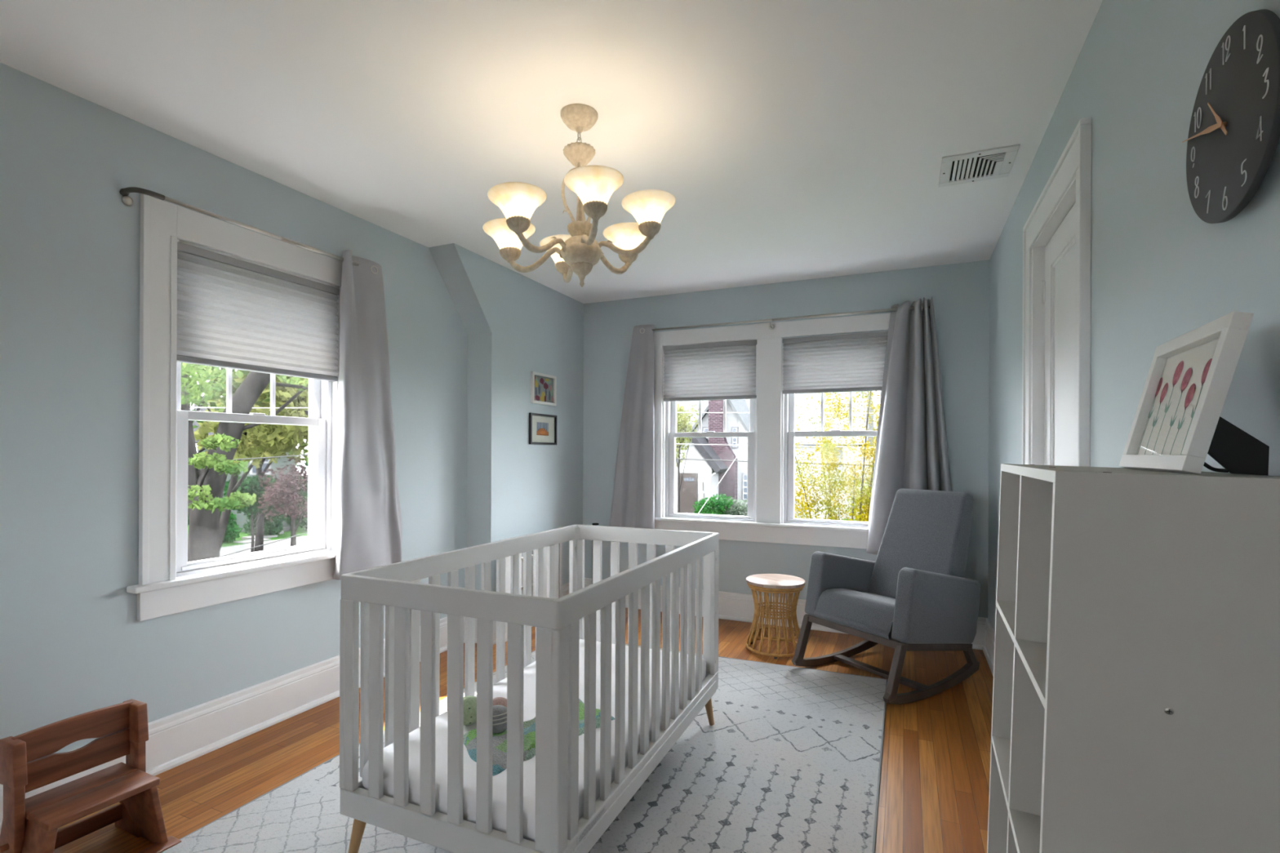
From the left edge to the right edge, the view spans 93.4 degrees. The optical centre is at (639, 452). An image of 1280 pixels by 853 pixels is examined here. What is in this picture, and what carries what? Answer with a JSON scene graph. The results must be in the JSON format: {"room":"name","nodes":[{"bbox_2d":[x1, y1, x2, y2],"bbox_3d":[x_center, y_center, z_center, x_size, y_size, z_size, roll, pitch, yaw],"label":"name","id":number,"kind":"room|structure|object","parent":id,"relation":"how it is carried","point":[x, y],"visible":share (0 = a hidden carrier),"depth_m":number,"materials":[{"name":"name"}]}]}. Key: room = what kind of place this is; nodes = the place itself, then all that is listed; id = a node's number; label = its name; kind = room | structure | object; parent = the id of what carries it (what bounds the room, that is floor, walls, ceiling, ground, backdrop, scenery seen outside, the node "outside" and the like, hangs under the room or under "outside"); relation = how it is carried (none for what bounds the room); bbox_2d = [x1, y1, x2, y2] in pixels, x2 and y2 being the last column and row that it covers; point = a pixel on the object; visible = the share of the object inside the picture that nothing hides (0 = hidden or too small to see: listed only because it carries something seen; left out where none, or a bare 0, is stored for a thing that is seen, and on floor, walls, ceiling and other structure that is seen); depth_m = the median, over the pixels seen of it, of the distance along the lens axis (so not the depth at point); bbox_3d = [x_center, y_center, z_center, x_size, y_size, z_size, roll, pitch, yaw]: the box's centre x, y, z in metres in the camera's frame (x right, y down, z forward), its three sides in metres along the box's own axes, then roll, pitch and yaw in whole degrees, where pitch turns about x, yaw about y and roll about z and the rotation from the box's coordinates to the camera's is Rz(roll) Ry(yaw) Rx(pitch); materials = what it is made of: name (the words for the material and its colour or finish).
{"room":"bedroom","nodes":[
{"label":"bedroom","id":0,"kind":"room"},
{"bbox_2d":[0,62,467,753],"bbox_3d":[-2.339,-0.007,1.431,0.220,2.440,7.938,0,0,24],"label":"wall","id":1,"kind":"structure","parent":0,"point":[73,642],"depth_m":2.16,"materials":[{"name":"paint"}]},
{"bbox_2d":[126,193,342,621],"bbox_3d":[-1.741,-0.168,2.722,0.275,1.588,1.050,0,0,24],"label":"window","id":2,"kind":"structure","parent":1,"relation":"in","point":[169,584],"depth_m":2.41,"materials":[{"name":"paint"}]},
{"bbox_2d":[176,241,339,382],"bbox_3d":[-1.678,-0.589,2.696,0.049,0.467,0.742,0,0,24],"label":"cellular shade","id":3,"kind":"object","parent":2,"relation":"attached to","point":[233,313],"visible":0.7,"depth_m":2.63,"materials":[{"name":"grey fabric"}]},
{"bbox_2d":[119,186,359,266],"bbox_3d":[-1.624,-0.929,2.667,0.090,0.055,1.099,0,0,24],"label":"curtain rod","id":4,"kind":"object","parent":1,"relation":"attached to","point":[125,192],"visible":0.97,"depth_m":2.40,"materials":[{"name":"silver metal"}]},
{"bbox_2d":[333,249,401,580],"bbox_3d":[-1.383,-0.186,3.136,0.132,1.608,0.464,0,0,24],"label":"curtain","id":5,"kind":"object","parent":4,"relation":"hanging from","point":[368,508],"visible":0.98,"depth_m":3.04,"materials":[{"name":"fabric"}]},
{"bbox_2d":[0,582,568,833],"bbox_3d":[-2.141,1.117,1.341,0.224,0.196,7.938,0,0,24],"label":"baseboard","id":6,"kind":"structure","parent":1,"relation":"attached to","point":[175,740],"depth_m":2.55,"materials":[{"name":"paint"}]},
{"bbox_2d":[428,243,583,591],"bbox_3d":[-0.871,0.000,4.272,0.202,2.440,1.555,0,0,24],"label":"wall","id":7,"kind":"structure","parent":0,"point":[516,326],"depth_m":4.07,"materials":[{"name":"paint"}]},
{"bbox_2d":[528,413,556,444],"bbox_3d":[-0.701,-0.167,4.384,0.018,0.221,0.346,0,0,24],"label":"framed picture","id":8,"kind":"object","parent":7,"relation":"attached to","point":[542,427],"visible":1,"depth_m":4.38,"materials":[{"name":"black paint"}]},
{"bbox_2d":[532,415,554,442],"bbox_3d":[-0.707,-0.167,4.386,0.005,0.191,0.316,0,0,24],"label":"artwork","id":9,"kind":"object","parent":8,"relation":"attached to","point":[543,426],"depth_m":4.39,"materials":[{"name":"grey"}]},
{"bbox_2d":[530,371,556,406],"bbox_3d":[-0.698,-0.459,4.387,0.018,0.223,0.314,0,0,24],"label":"framed picture","id":10,"kind":"object","parent":7,"relation":"attached to","point":[543,386],"visible":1,"depth_m":4.38,"materials":[{"name":"multicoloured paper"}]},
{"bbox_2d":[534,374,553,403],"bbox_3d":[-0.704,-0.458,4.389,0.006,0.185,0.275,0,0,24],"label":"artwork","id":11,"kind":"object","parent":10,"relation":"attached to","point":[544,384],"depth_m":4.39,"materials":[{"name":"multicoloured paper"}]},
{"bbox_2d":[53,607,993,852],"bbox_3d":[-0.694,1.281,0.705,3.987,0.120,8.538,0,0,24],"label":"floor","id":12,"kind":"structure","parent":0,"point":[934,792],"depth_m":2.40,"materials":[{"name":"brown wood"}]},
{"bbox_2d":[0,698,181,852],"bbox_3d":[-1.635,1.004,1.772,0.304,0.426,0.365,0,0,26],"label":"chair","id":13,"kind":"object","parent":12,"relation":"on","point":[28,762],"visible":1,"depth_m":1.79,"materials":[{"name":"brown wood"}]},
{"bbox_2d":[161,644,888,852],"bbox_3d":[-0.183,1.218,2.267,1.991,0.011,3.008,0,0,24],"label":"area rug","id":14,"kind":"object","parent":12,"relation":"on","point":[789,761],"visible":0.49,"depth_m":2.15,"materials":[{"name":"grey carpet"}]},
{"bbox_2d":[339,524,719,852],"bbox_3d":[-0.257,0.784,2.217,0.742,0.854,1.364,0,0,24],"label":"crib","id":15,"kind":"object","parent":14,"relation":"on","point":[595,612],"visible":0.93,"depth_m":1.69,"materials":[{"name":"paint"}]},
{"bbox_2d":[362,639,706,842],"bbox_3d":[-0.259,0.950,2.219,0.666,0.137,1.290,0,0,24],"label":"mattress","id":16,"kind":"object","parent":15,"relation":"on","point":[500,689],"visible":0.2,"depth_m":1.76,"materials":[{"name":"white fabric"}]},
{"bbox_2d":[463,695,476,724],"bbox_3d":[-0.557,0.839,1.962,0.096,0.088,0.092,0,0,24],"label":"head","id":17,"kind":"object","parent":16,"relation":"on","point":[469,701],"visible":0.61,"depth_m":1.93},
{"bbox_2d":[493,697,506,707],"bbox_3d":[-0.467,0.849,1.995,0.080,0.072,0.080,0,0,24],"label":"ball","id":18,"kind":"object","parent":16,"relation":"on","point":[499,700],"visible":0.27,"depth_m":1.98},
{"bbox_2d":[463,698,614,776],"bbox_3d":[-0.321,0.870,1.910,0.486,0.034,0.262,0,0,-44],"label":"blanket","id":19,"kind":"object","parent":16,"relation":"on","point":[499,740],"visible":0.25,"depth_m":1.80,"materials":[{"name":"fabric"}]},
{"bbox_2d":[493,705,506,733],"bbox_3d":[-0.447,0.836,1.888,0.095,0.080,0.090,0,0,24],"label":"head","id":20,"kind":"object","parent":19,"relation":"on","point":[500,712],"visible":0.48,"depth_m":1.86},
{"bbox_2d":[591,523,599,584],"bbox_3d":[-0.344,0.883,4.627,0.090,0.678,0.090,0,0,24],"label":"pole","id":21,"kind":"object","parent":12,"relation":"on","point":[593,524],"visible":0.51,"depth_m":4.62,"materials":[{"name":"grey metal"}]},
{"bbox_2d":[746,573,805,659],"bbox_3d":[0.841,1.009,3.752,0.360,0.438,0.360,0,0,24],"label":"side table","id":22,"kind":"object","parent":12,"relation":"on","point":[774,584],"visible":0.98,"depth_m":3.66,"materials":[{"name":"brown wicker"}]},
{"bbox_2d":[791,488,980,704],"bbox_3d":[1.394,0.727,3.361,0.898,1.007,0.663,0,0,-31],"label":"rocking chair","id":23,"kind":"object","parent":12,"relation":"on","point":[917,581],"visible":1,"depth_m":3.30,"materials":[{"name":"fabric"}]},
{"bbox_2d":[986,463,1279,852],"bbox_3d":[0.779,0.625,0.992,0.296,1.195,0.613,2,1,25],"label":"cube bookcase","id":24,"kind":"object","parent":12,"relation":"on","point":[1135,708],"visible":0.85,"depth_m":0.74,"materials":[{"name":"laminate"}]},
{"bbox_2d":[1119,311,1269,475],"bbox_3d":[0.839,-0.075,0.907,0.122,0.215,0.289,0,0,25],"label":"picture","id":25,"kind":"object","parent":24,"relation":"on","point":[1177,422],"visible":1,"depth_m":0.86,"materials":[{"name":"white paint"}]},
{"bbox_2d":[1136,338,1218,454],"bbox_3d":[0.820,-0.076,0.916,0.044,0.170,0.250,0,0,25],"label":"painting","id":26,"kind":"object","parent":25,"relation":"attached to","point":[1180,374],"depth_m":0.93,"materials":[{"name":"white paper"}]},
{"bbox_2d":[0,0,1102,303],"bbox_3d":[-0.682,-1.294,0.705,3.987,0.150,8.538,0,0,24],"label":"ceiling","id":27,"kind":"structure","parent":0,"point":[791,140],"depth_m":2.11,"materials":[{"name":"white paint"}]},
{"bbox_2d":[482,103,675,287],"bbox_3d":[-0.226,-0.907,2.173,0.700,0.620,0.682,0,0,24],"label":"chandelier","id":28,"kind":"object","parent":27,"relation":"hanging from","point":[577,252],"visible":1,"depth_m":2.11,"materials":[{"name":"white glass"}]},
{"bbox_2d":[938,143,1020,186],"bbox_3d":[1.422,-1.205,2.552,0.274,0.009,0.292,0,0,24],"label":"ceiling vent","id":29,"kind":"object","parent":27,"relation":"in","point":[997,162],"visible":1,"depth_m":2.54,"materials":[{"name":"metal"}]},
{"bbox_2d":[582,259,989,617],"bbox_3d":[0.806,0.008,4.504,3.507,2.440,0.220,0,0,24],"label":"wall","id":30,"kind":"structure","parent":0,"point":[959,292],"depth_m":4.24,"materials":[{"name":"paint"}]},
{"bbox_2d":[662,339,756,522],"bbox_3d":[0.556,-0.141,4.614,0.736,1.355,0.220,0,0,24],"label":"window","id":31,"kind":"structure","parent":30,"relation":"in","point":[669,408],"depth_m":4.64,"materials":[{"name":"paint"}]},
{"bbox_2d":[663,339,756,401],"bbox_3d":[0.520,-0.604,4.529,0.728,0.424,0.049,0,0,24],"label":"cellular shade","id":32,"kind":"object","parent":31,"relation":"attached to","point":[722,371],"visible":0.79,"depth_m":4.50,"materials":[{"name":"grey fabric"}]},
{"bbox_2d":[653,312,890,548],"bbox_3d":[0.917,-0.142,4.317,1.925,1.577,0.075,0,0,24],"label":"trim","id":33,"kind":"structure","parent":30,"relation":"attached to","point":[768,527],"depth_m":4.32,"materials":[{"name":"paint"}]},
{"bbox_2d":[584,577,986,649],"bbox_3d":[0.848,1.130,4.346,2.895,0.196,0.032,0,0,24],"label":"baseboard","id":34,"kind":"structure","parent":30,"relation":"attached to","point":[735,606],"depth_m":4.38,"materials":[{"name":"paint"}]},
{"bbox_2d":[652,306,929,330],"bbox_3d":[0.930,-0.908,4.283,2.071,0.066,0.090,0,0,24],"label":"curtain rod","id":35,"kind":"object","parent":30,"relation":"attached to","point":[771,326],"visible":0.71,"depth_m":4.19,"materials":[{"name":"silver metal"}]},
{"bbox_2d":[608,324,654,528],"bbox_3d":[-0.070,-0.169,4.690,0.420,1.616,0.091,0,0,31],"label":"curtain","id":36,"kind":"object","parent":35,"relation":"hanging from","point":[633,504],"visible":0.97,"depth_m":4.64,"materials":[{"name":"fabric"}]},
{"bbox_2d":[866,296,951,555],"bbox_3d":[1.731,-0.165,3.856,0.535,1.650,0.167,0,0,24],"label":"curtain","id":37,"kind":"object","parent":35,"relation":"hanging from","point":[911,452],"visible":0.81,"depth_m":3.87,"materials":[{"name":"fabric"}]},
{"bbox_2d":[781,330,888,527],"bbox_3d":[1.384,-0.135,4.250,0.726,1.350,0.220,0,0,24],"label":"window","id":38,"kind":"structure","parent":30,"relation":"in","point":[788,433],"depth_m":4.30,"materials":[{"name":"paint"}]},
{"bbox_2d":[782,331,888,394],"bbox_3d":[1.349,-0.611,4.165,0.718,0.392,0.049,0,0,24],"label":"cellular shade","id":39,"kind":"object","parent":38,"relation":"attached to","point":[846,362],"visible":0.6,"depth_m":4.15,"materials":[{"name":"grey fabric"}]},
{"bbox_2d":[987,0,1279,631],"bbox_3d":[0.679,0.007,0.104,0.200,2.440,7.938,0,0,24],"label":"wall","id":40,"kind":"structure","parent":0,"point":[1161,273],"depth_m":1.35,"materials":[{"name":"paint"}]},
{"bbox_2d":[982,617,995,676],"bbox_3d":[0.568,1.129,0.151,0.032,0.196,7.938,0,0,24],"label":"baseboard","id":41,"kind":"structure","parent":40,"relation":"attached to","point":[988,648],"depth_m":3.55,"materials":[{"name":"paint"}]},
{"bbox_2d":[1022,116,1091,466],"bbox_3d":[1.498,0.141,2.103,0.148,2.180,0.910,0,0,24],"label":"door","id":42,"kind":"structure","parent":40,"relation":"in","point":[1057,231],"depth_m":2.16,"materials":[{"name":"paint"}]},
{"bbox_2d":[1182,8,1279,223],"bbox_3d":[0.911,-0.505,0.925,0.040,0.289,0.289,0,0,24],"label":"wall clock","id":43,"kind":"object","parent":40,"relation":"attached to","point":[1233,137],"visible":1,"depth_m":0.90,"materials":[{"name":"stone"}]},
{"label":"outside","id":44,"kind":"structure","parent":0,"visible":0},
{"bbox_2d":[187,479,862,546],"bbox_3d":[-3.697,4.207,28.922,150.000,0.200,170.000,0,0,24],"label":"ground","id":45,"kind":"structure","parent":44,"point":[300,531],"depth_m":29.21,"materials":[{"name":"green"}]},
{"bbox_2d":[220,511,243,542],"bbox_3d":[-18.947,3.263,26.672,1.942,1.996,2.215,0,0,24],"label":"bush","id":46,"kind":"object","parent":45,"relation":"on","point":[229,536],"visible":0.21,"depth_m":27.11,"materials":[{"name":"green plant"}]},
{"bbox_2d":[186,364,293,428],"bbox_3d":[-12.351,-0.239,15.183,6.575,8.633,4.886,0,0,-1],"label":"leafy tree","id":47,"kind":"object","parent":45,"relation":"on","point":[239,373],"visible":0.02,"depth_m":15.79,"materials":[{"name":"green plant"}]},
{"bbox_2d":[181,362,308,561],"bbox_3d":[-5.850,0.039,9.351,4.003,8.136,4.232,0,0,-24],"label":"street tree","id":48,"kind":"object","parent":45,"relation":"on","point":[206,486],"visible":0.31,"depth_m":9.33,"materials":[{"name":"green plant"}]},
{"bbox_2d":[192,395,297,532],"bbox_3d":[-22.097,0.474,33.962,4.798,7.100,8.596,0,0,-34],"label":"house","id":49,"kind":"structure","parent":45,"relation":"on","point":[241,518],"depth_m":30.93,"materials":[{"name":"grey"}]},
{"bbox_2d":[194,368,308,551],"bbox_3d":[-12.434,0.383,19.753,4.899,7.450,4.987,0,0,24],"label":"leafy tree","id":50,"kind":"object","parent":45,"relation":"on","point":[242,448],"visible":0.13,"depth_m":18.82,"materials":[{"name":"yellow plant"}]},
{"bbox_2d":[233,524,289,543],"bbox_3d":[-18.279,3.916,29.540,1.394,0.250,5.963,0,0,-18],"label":"garden path","id":51,"kind":"structure","parent":45,"relation":"on","point":[247,539],"depth_m":28.17,"materials":[{"name":"grey concrete"}]},
{"bbox_2d":[216,367,308,446],"bbox_3d":[-9.751,-0.233,18.130,5.036,8.644,5.205,0,0,41],"label":"leafy tree","id":52,"kind":"object","parent":45,"relation":"on","point":[287,392],"visible":0.08,"depth_m":17.05,"materials":[{"name":"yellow plant"}]},
{"bbox_2d":[242,509,284,536],"bbox_3d":[-18.072,3.293,28.961,2.024,1.712,1.637,0,0,43],"label":"bush","id":53,"kind":"object","parent":45,"relation":"on","point":[269,528],"visible":0.57,"depth_m":28.66,"materials":[{"name":"green plant"}]},
{"bbox_2d":[219,535,307,556],"bbox_3d":[-11.478,4.062,32.341,6.000,0.020,170.000,0,0,24],"label":"street","id":54,"kind":"structure","parent":45,"relation":"on","point":[300,540],"depth_m":25.84,"materials":[{"name":"grey asphalt"}]},
{"bbox_2d":[222,474,275,552],"bbox_3d":[-14.620,2.430,22.294,2.482,3.261,2.463,0,0,24],"label":"tree","id":55,"kind":"object","parent":54,"relation":"on","point":[251,485],"visible":0.56,"depth_m":22.14,"materials":[{"name":"green plant"}]},
{"bbox_2d":[193,368,308,551],"bbox_3d":[-15.331,-0.324,24.247,6.930,8.777,6.536,0,0,24],"label":"leafy tree","id":56,"kind":"object","parent":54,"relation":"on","point":[259,540],"visible":0.02,"depth_m":24.34,"materials":[{"name":"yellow plant"}]},
{"bbox_2d":[256,481,307,546],"bbox_3d":[-14.185,2.591,24.315,2.097,2.945,2.530,0,0,24],"label":"tree","id":57,"kind":"object","parent":54,"relation":"on","point":[301,492],"visible":0.11,"depth_m":24.25,"materials":[{"name":"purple plant"}]},
{"bbox_2d":[288,441,308,462],"bbox_3d":[-15.270,-0.485,30.405,4.878,9.099,7.317,0,0,0],"label":"leafy tree","id":58,"kind":"object","parent":54,"relation":"on","point":[304,449],"visible":0.02,"depth_m":28.62,"materials":[{"name":"green plant"}]},
{"bbox_2d":[256,457,307,546],"bbox_3d":[-11.401,2.108,19.886,2.045,3.942,2.218,0,0,24],"label":"blossom tree","id":59,"kind":"object","parent":45,"relation":"on","point":[281,492],"visible":0.91,"depth_m":19.44,"materials":[{"name":"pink plant"}]},
{"bbox_2d":[280,507,307,530],"bbox_3d":[-17.433,3.270,31.182,2.261,1.570,1.972,0,0,24],"label":"bush","id":60,"kind":"object","parent":45,"relation":"on","point":[304,522],"visible":0.27,"depth_m":30.51,"materials":[{"name":"green plant"}]},
{"bbox_2d":[297,462,308,499],"bbox_3d":[-23.734,2.163,35.505,3.247,4.134,37.204,0,0,30],"label":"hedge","id":61,"kind":"object","parent":45,"relation":"on","point":[304,463],"visible":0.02,"depth_m":38.88,"materials":[{"name":"green plant"}]},
{"bbox_2d":[675,403,702,512],"bbox_3d":[1.741,1.029,25.164,1.301,6.214,1.718,0,0,40],"label":"leafy tree","id":62,"kind":"object","parent":45,"relation":"on","point":[681,424],"visible":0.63,"depth_m":25.10,"materials":[{"name":"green plant"}]},
{"bbox_2d":[692,493,733,515],"bbox_3d":[3.020,2.910,25.076,1.779,2.507,1.138,0,0,24],"label":"rounded shrub","id":63,"kind":"object","parent":45,"relation":"on","point":[713,506],"visible":0.6,"depth_m":24.86,"materials":[{"name":"green plant"}]},
{"bbox_2d":[697,440,747,513],"bbox_3d":[1.988,1.808,19.412,3.136,4.660,0.020,0,0,0],"label":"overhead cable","id":64,"kind":"object","parent":45,"relation":"attached to","point":[747,441],"visible":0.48,"depth_m":19.41,"materials":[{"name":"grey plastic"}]},
{"bbox_2d":[722,497,747,515],"bbox_3d":[4.143,3.003,24.872,1.625,2.291,1.082,0,0,24],"label":"rounded shrub","id":65,"kind":"object","parent":45,"relation":"on","point":[737,509],"visible":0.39,"depth_m":24.73,"materials":[{"name":"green plant"}]},
{"bbox_2d":[675,391,874,520],"bbox_3d":[5.829,-0.477,31.955,11.815,9.254,10.800,0,0,24],"label":"house","id":66,"kind":"structure","parent":45,"relation":"on","point":[700,478],"depth_m":29.45,"materials":[{"name":"grey"}]},
{"bbox_2d":[794,391,879,521],"bbox_3d":[4.546,0.994,12.844,2.875,6.307,2.320,0,0,38],"label":"shrub","id":67,"kind":"object","parent":45,"relation":"on","point":[864,489],"visible":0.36,"depth_m":12.64,"materials":[{"name":"yellow plant"}]},
{"bbox_2d":[842,404,879,519],"bbox_3d":[16.551,0.449,40.787,11.500,7.500,8.800,0,0,24],"label":"house","id":68,"kind":"structure","parent":45,"relation":"on","point":[852,458],"depth_m":37.84,"materials":[{"name":"grey"}]},
{"bbox_3d":[25.906,4.231,9.909,80.500,0.020,7.000,0,0,24],"label":"street","id":69,"kind":"object","parent":45,"relation":"on","visible":0},
{"bbox_3d":[-2.945,0.561,23.137,0.270,7.100,0.270,0,0,24],"label":"utility pole","id":70,"kind":"object","parent":69,"relation":"on","visible":0},
{"bbox_2d":[675,457,872,466],"bbox_3d":[3.923,0.292,20.121,15.001,0.385,0.052,0,0,24],"label":"overhead cable","id":71,"kind":"object","parent":70,"relation":"attached to","point":[676,458],"visible":0.3,"depth_m":20.43,"materials":[{"name":"grey plastic"}]},
{"bbox_2d":[676,412,879,413],"bbox_3d":[3.930,-1.318,20.121,15.001,0.404,0.028,0,0,24],"label":"overhead cable","id":72,"kind":"object","parent":70,"relation":"attached to","point":[677,412],"visible":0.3,"depth_m":20.40,"materials":[{"name":"grey plastic"}]},
{"bbox_3d":[10.788,0.623,17.104,0.270,7.100,0.270,0,0,24],"label":"utility pole","id":73,"kind":"object","parent":69,"relation":"on","visible":0},
{"bbox_2d":[682,444,872,447],"bbox_3d":[3.926,-0.248,20.121,15.000,0.284,0.028,0,0,24],"label":"overhead cable","id":74,"kind":"object","parent":73,"relation":"attached to","point":[682,444],"visible":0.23,"depth_m":20.43,"materials":[{"name":"grey plastic"}]},
{"bbox_3d":[-11.468,0.522,9.952,0.270,7.100,0.270,0,0,24],"label":"utility pole","id":75,"kind":"object","parent":45,"relation":"on","visible":0},
{"bbox_2d":[190,407,308,408],"bbox_3d":[-8.185,-1.088,13.429,0.020,0.567,9.553,0,0,43],"label":"overhead cable","id":76,"kind":"object","parent":75,"relation":"attached to","point":[190,407],"visible":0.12,"depth_m":13.21,"materials":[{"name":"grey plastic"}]},
{"bbox_2d":[219,532,307,557],"bbox_3d":[-8.199,1.962,13.429,0.022,1.969,9.556,0,0,43],"label":"overhead cable","id":77,"kind":"object","parent":75,"relation":"attached to","point":[306,532],"visible":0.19,"depth_m":13.29,"materials":[{"name":"grey plastic"}]},
{"bbox_2d":[232,454,308,460],"bbox_3d":[-8.191,0.062,13.429,0.028,0.674,9.554,0,0,43],"label":"overhead cable","id":78,"kind":"object","parent":75,"relation":"attached to","point":[299,455],"visible":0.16,"depth_m":13.40,"materials":[{"name":"grey plastic"}]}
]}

